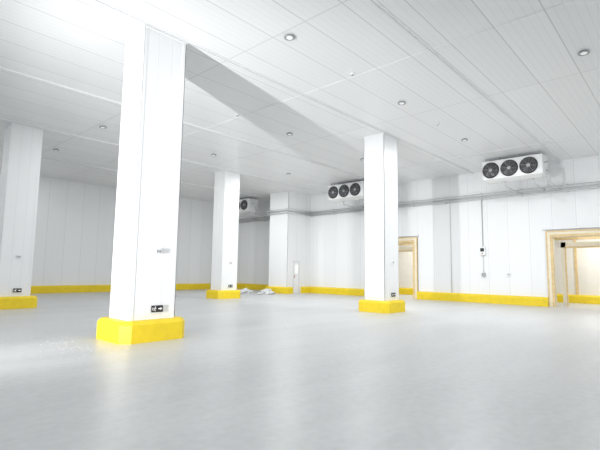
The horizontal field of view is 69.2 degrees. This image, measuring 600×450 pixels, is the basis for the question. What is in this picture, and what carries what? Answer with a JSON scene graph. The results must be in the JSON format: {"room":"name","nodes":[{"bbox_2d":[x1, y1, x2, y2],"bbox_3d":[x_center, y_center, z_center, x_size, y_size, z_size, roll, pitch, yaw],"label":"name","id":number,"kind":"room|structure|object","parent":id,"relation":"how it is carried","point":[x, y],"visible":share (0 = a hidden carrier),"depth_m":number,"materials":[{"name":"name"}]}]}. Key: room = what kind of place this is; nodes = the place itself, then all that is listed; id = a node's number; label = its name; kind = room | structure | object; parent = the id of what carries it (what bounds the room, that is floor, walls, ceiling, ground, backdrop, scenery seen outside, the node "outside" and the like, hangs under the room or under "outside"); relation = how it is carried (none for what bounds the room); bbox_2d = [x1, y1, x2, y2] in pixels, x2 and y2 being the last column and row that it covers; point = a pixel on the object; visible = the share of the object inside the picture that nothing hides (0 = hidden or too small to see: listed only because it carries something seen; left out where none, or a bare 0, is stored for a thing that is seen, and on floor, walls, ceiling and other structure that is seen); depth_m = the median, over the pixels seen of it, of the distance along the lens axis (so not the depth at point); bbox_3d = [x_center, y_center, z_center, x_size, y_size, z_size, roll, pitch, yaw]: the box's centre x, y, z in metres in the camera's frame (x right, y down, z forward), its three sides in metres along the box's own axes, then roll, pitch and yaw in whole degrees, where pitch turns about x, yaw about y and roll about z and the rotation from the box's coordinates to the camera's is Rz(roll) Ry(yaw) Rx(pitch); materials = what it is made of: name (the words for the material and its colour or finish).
{"room":"warehouse","nodes":[
{"label":"warehouse","id":0,"kind":"room"},
{"bbox_2d":[0,171,213,285],"bbox_3d":[-17.222,0.219,22.163,0.200,6.650,35.500,-5,-8,42],"label":"wall","id":1,"kind":"structure","parent":0,"point":[74,241],"depth_m":26.63,"materials":[{"name":"white metal"}]},
{"bbox_2d":[0,170,213,202],"bbox_3d":[-17.107,-3.069,22.393,0.060,0.060,35.420,-5,-8,42],"label":"trim","id":2,"kind":"structure","parent":1,"relation":"attached to","point":[0,170],"depth_m":26.90,"materials":[{"name":"white metal"}]},
{"bbox_2d":[30,283,210,293],"bbox_3d":[-17.184,3.296,21.628,0.200,0.420,35.300,-5,-8,42],"label":"baseboard","id":3,"kind":"structure","parent":1,"relation":"attached to","point":[61,288],"depth_m":26.09,"materials":[{"name":"yellow paint"}]},
{"bbox_2d":[268,191,310,292],"bbox_3d":[-0.679,1.230,29.536,1.710,6.650,2.250,-5,-8,42],"label":"column","id":4,"kind":"structure","parent":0,"point":[289,239],"depth_m":28.85,"materials":[{"name":"white paint"}]},
{"bbox_2d":[266,286,309,293],"bbox_3d":[-0.786,4.303,28.983,1.920,0.420,2.250,-5,-8,42],"label":"baseboard","id":5,"kind":"structure","parent":4,"relation":"attached to","point":[282,290],"depth_m":28.07,"materials":[{"name":"yellow paint"}]},
{"bbox_2d":[266,208,310,215],"bbox_3d":[-0.770,-0.793,29.625,2.086,0.300,2.273,-5,-8,42],"label":"pipe","id":6,"kind":"object","parent":4,"relation":"attached to","point":[285,209],"visible":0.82,"depth_m":28.84,"materials":[{"name":"grey metal"}]},
{"bbox_2d":[292,261,298,292],"bbox_3d":[-0.268,3.413,28.486,0.060,2.100,0.580,-5,-8,42],"label":"door","id":7,"kind":"structure","parent":4,"relation":"in","point":[295,282],"depth_m":28.47,"materials":[{"name":"metal"}]},
{"bbox_2d":[0,0,599,202],"bbox_3d":[-3.222,-4.312,10.048,37.700,0.200,35.700,-5,-8,42],"label":"ceiling","id":8,"kind":"structure","parent":0,"point":[531,67],"depth_m":12.07,"materials":[{"name":"metal"}]},
{"bbox_2d":[0,149,269,198],"bbox_3d":[-13.500,-3.368,19.134,0.100,0.050,35.420,-5,-8,42],"label":"ceiling trim strip","id":9,"kind":"object","parent":8,"relation":"attached to","point":[0,149],"depth_m":22.62,"materials":[{"name":"white metal"}]},
{"bbox_2d":[0,118,327,192],"bbox_3d":[-9.960,-3.657,15.935,0.100,0.050,35.420,-5,-8,42],"label":"ceiling trim strip","id":10,"kind":"object","parent":8,"relation":"attached to","point":[0,118],"depth_m":18.11,"materials":[{"name":"white metal"}]},
{"bbox_2d":[0,67,363,176],"bbox_3d":[-6.539,-3.937,12.843,0.100,0.050,35.420,-5,-8,42],"label":"ceiling trim strip","id":11,"kind":"object","parent":8,"relation":"attached to","point":[5,69],"depth_m":13.76,"materials":[{"name":"white metal"}]},
{"bbox_2d":[239,197,269,219],"bbox_3d":[-3.728,-1.181,32.193,2.610,1.380,2.300,-5,-8,42],"label":"evaporator fan unit","id":12,"kind":"object","parent":8,"relation":"hanging from","point":[248,205],"visible":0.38,"depth_m":31.02,"materials":[{"name":"white metal"}]},
{"bbox_2d":[94,0,473,173],"bbox_3d":[-2.910,-4.233,9.564,0.100,0.050,35.420,-5,-8,42],"label":"ceiling trim strip","id":13,"kind":"object","parent":8,"relation":"attached to","point":[103,2],"depth_m":11.17,"materials":[{"name":"white metal"}]},
{"bbox_2d":[284,34,294,40],"bbox_3d":[-0.233,-4.182,9.682,0.242,0.053,0.242,-5,-8,42],"label":"recessed light","id":14,"kind":"object","parent":8,"relation":"in","point":[289,37],"depth_m":9.66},
{"bbox_2d":[63,0,574,178],"bbox_3d":[-0.197,-3.835,13.143,37.420,0.012,0.040,-5,-8,42],"label":"ceiling trim strip","id":15,"kind":"object","parent":8,"relation":"attached to","point":[570,0],"depth_m":10.81,"materials":[{"name":"white metal"}]},
{"bbox_2d":[328,179,363,209],"bbox_3d":[3.367,-1.760,25.781,2.610,1.380,2.300,-5,-8,42],"label":"evaporator fan unit","id":16,"kind":"object","parent":8,"relation":"hanging from","point":[353,191],"visible":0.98,"depth_m":25.00,"materials":[{"name":"white metal"}]},
{"bbox_2d":[204,133,599,199],"bbox_3d":[6.320,-2.990,20.277,37.420,0.012,0.040,-5,-8,42],"label":"ceiling trim strip","id":17,"kind":"object","parent":8,"relation":"attached to","point":[597,133],"depth_m":19.44,"materials":[{"name":"white metal"}]},
{"bbox_2d":[368,0,561,160],"bbox_3d":[0.052,-4.475,6.887,0.100,0.050,35.420,-5,-8,42],"label":"ceiling trim strip","id":18,"kind":"object","parent":8,"relation":"attached to","point":[374,2],"depth_m":10.84,"materials":[{"name":"white metal"}]},
{"bbox_2d":[482,153,558,193],"bbox_3d":[10.010,-2.303,19.778,2.610,1.380,2.300,-5,-8,42],"label":"evaporator fan unit","id":19,"kind":"object","parent":8,"relation":"hanging from","point":[529,167],"visible":1,"depth_m":18.95,"materials":[{"name":"white metal"}]},
{"bbox_2d":[578,50,589,55],"bbox_3d":[6.644,-4.033,10.181,0.242,0.053,0.242,-5,-8,42],"label":"recessed light","id":20,"kind":"object","parent":8,"relation":"in","point":[584,52],"depth_m":10.16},
{"bbox_2d":[0,289,599,449],"bbox_3d":[-1.738,2.704,11.056,37.700,0.200,40.400,-5,-8,42],"label":"floor","id":21,"kind":"structure","parent":0,"point":[295,371],"depth_m":5.93,"materials":[{"name":"concrete"}]},
{"bbox_2d":[0,122,43,309],"bbox_3d":[-10.374,-0.343,15.947,1.330,6.650,1.460,-5,-8,42],"label":"column","id":22,"kind":"structure","parent":21,"relation":"on","point":[22,147],"depth_m":15.65,"materials":[{"name":"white paint"}]},
{"bbox_2d":[13,288,21,291],"bbox_3d":[-10.021,2.317,15.418,0.026,0.138,0.258,-5,-8,42],"label":"exit sign","id":23,"kind":"object","parent":22,"relation":"attached to","point":[14,289],"visible":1,"depth_m":15.41,"materials":[{"name":"black plastic"}]},
{"bbox_2d":[96,23,187,343],"bbox_3d":[-3.324,-0.919,9.576,1.330,6.650,1.460,-5,-8,42],"label":"column","id":24,"kind":"structure","parent":21,"relation":"on","point":[151,129],"depth_m":9.22,"materials":[{"name":"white paint"}]},
{"bbox_2d":[151,305,162,311],"bbox_3d":[-2.970,1.742,9.046,0.026,0.138,0.258,-5,-8,42],"label":"exit sign","id":25,"kind":"object","parent":24,"relation":"attached to","point":[156,308],"visible":1,"depth_m":9.04,"materials":[{"name":"black plastic"}]},
{"bbox_2d":[155,249,161,253],"bbox_3d":[-2.974,0.553,9.136,0.045,0.100,0.140,-5,-8,42],"label":"wall socket","id":26,"kind":"object","parent":24,"relation":"attached to","point":[157,251],"visible":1,"depth_m":9.12,"materials":[{"name":"white plastic"}]},
{"bbox_2d":[206,170,240,298],"bbox_3d":[-3.944,0.492,22.986,1.330,6.650,1.460,-5,-8,42],"label":"column","id":27,"kind":"structure","parent":21,"relation":"on","point":[226,183],"depth_m":22.64,"materials":[{"name":"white paint"}]},
{"bbox_2d":[240,288,253,293],"bbox_3d":[-3.477,4.090,26.993,1.334,0.350,0.907,4,-7,-29],"label":"plastic sheeting","id":28,"kind":"object","parent":21,"relation":"on","point":[245,290],"visible":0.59,"depth_m":26.77,"materials":[{"name":"white plastic"}]},
{"bbox_2d":[257,288,274,294],"bbox_3d":[-2.035,4.066,26.623,0.986,0.360,1.153,-5,-8,42],"label":"plastic sheeting","id":29,"kind":"object","parent":21,"relation":"on","point":[267,291],"visible":1,"depth_m":26.34,"materials":[{"name":"white plastic"}]},
{"bbox_2d":[358,133,404,312],"bbox_3d":[3.106,-0.084,16.615,1.330,6.650,1.460,-5,-8,42],"label":"column","id":30,"kind":"structure","parent":21,"relation":"on","point":[381,245],"depth_m":16.26,"materials":[{"name":"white paint"}]},
{"bbox_2d":[237,157,599,296],"bbox_3d":[4.139,1.011,26.826,25.500,6.650,0.200,-5,-8,42],"label":"wall","id":31,"kind":"structure","parent":0,"point":[514,239],"depth_m":22.77,"materials":[{"name":"white metal"}]},
{"bbox_2d":[237,283,267,289],"bbox_3d":[-3.000,4.659,32.642,6.300,0.420,0.200,-5,-8,42],"label":"baseboard","id":32,"kind":"structure","parent":31,"relation":"attached to","point":[239,285],"depth_m":33.06,"materials":[{"name":"yellow paint"}]},
{"bbox_2d":[239,216,269,222],"bbox_3d":[-2.967,-0.457,33.185,6.040,0.370,0.250,-5,-8,42],"label":"pipe","id":33,"kind":"object","parent":31,"relation":"attached to","point":[245,220],"visible":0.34,"depth_m":33.73,"materials":[{"name":"metal"}]},
{"bbox_2d":[308,286,363,295],"bbox_3d":[2.436,4.215,27.730,4.980,0.420,0.200,-5,-8,42],"label":"baseboard","id":34,"kind":"structure","parent":31,"relation":"attached to","point":[322,290],"depth_m":27.63,"materials":[{"name":"yellow paint"}]},
{"bbox_2d":[398,237,417,298],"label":"door frame","id":35,"kind":"structure","parent":31,"relation":"in","point":[414,240],"depth_m":24.42,"materials":[{"name":"brown wood"}]},
{"bbox_2d":[398,234,418,236],"bbox_3d":[5.438,0.667,25.448,3.210,0.080,0.140,-5,-8,42],"label":"rail","id":36,"kind":"object","parent":31,"relation":"attached to","point":[415,234],"visible":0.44,"depth_m":24.83,"materials":[{"name":"white metal"}]},
{"bbox_2d":[258,155,599,203],"bbox_3d":[8.689,-2.652,22.927,37.500,0.060,0.060,-5,-8,42],"label":"trim","id":37,"kind":"structure","parent":31,"relation":"attached to","point":[597,155],"depth_m":23.05,"materials":[{"name":"white metal"}]},
{"bbox_2d":[450,222,451,290],"bbox_3d":[8.006,1.193,23.095,0.028,4.710,0.027,-5,-8,42],"label":"conduit","id":38,"kind":"object","parent":31,"relation":"attached to","point":[450,222],"visible":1,"depth_m":22.99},
{"bbox_2d":[310,181,599,216],"bbox_3d":[11.629,-1.649,19.994,29.340,0.370,0.250,-5,-8,42],"label":"pipe","id":39,"kind":"object","parent":31,"relation":"attached to","point":[567,186],"visible":0.91,"depth_m":22.03,"materials":[{"name":"metal"}]},
{"bbox_2d":[479,200,485,276],"bbox_3d":[9.210,0.664,21.980,0.280,3.860,0.175,-5,-8,42],"label":"control box","id":40,"kind":"object","parent":31,"relation":"attached to","point":[482,250],"visible":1,"depth_m":21.88,"materials":[{"name":"grey plastic"}]},
{"bbox_2d":[417,291,548,306],"bbox_3d":[8.886,3.689,21.900,6.440,0.420,0.200,-5,-8,42],"label":"baseboard","id":41,"kind":"structure","parent":31,"relation":"attached to","point":[459,297],"depth_m":21.51,"materials":[{"name":"yellow paint"}]},
{"bbox_2d":[542,225,599,229],"bbox_3d":[12.466,0.093,19.097,3.310,0.080,0.140,-5,-8,42],"label":"rail","id":42,"kind":"object","parent":31,"relation":"attached to","point":[596,226],"visible":1,"depth_m":19.35,"materials":[{"name":"white metal"}]},
{"bbox_2d":[545,229,599,306],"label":"door frame","id":43,"kind":"structure","parent":31,"relation":"in","point":[550,235],"depth_m":19.86,"materials":[{"name":"brown wood"}]},
{"bbox_2d":[399,239,599,295],"bbox_3d":[13.116,2.173,24.028,21.000,4.000,0.150,-5,-8,42],"label":"wall","id":44,"kind":"structure","parent":0,"point":[588,259],"depth_m":22.78,"materials":[{"name":"paint"}]},
{"bbox_2d":[399,288,599,303],"bbox_3d":[12.973,3.937,23.711,21.000,0.420,0.200,-5,-8,42],"label":"baseboard","id":45,"kind":"structure","parent":44,"relation":"attached to","point":[584,299],"depth_m":22.42,"materials":[{"name":"yellow paint"}]},
{"bbox_2d":[399,236,599,294],"bbox_3d":[13.045,2.203,23.947,21.000,3.080,0.060,-5,-8,42],"label":"trim","id":46,"kind":"structure","parent":44,"relation":"attached to","point":[589,237],"depth_m":22.70,"materials":[{"name":"brown wood"}]}
]}

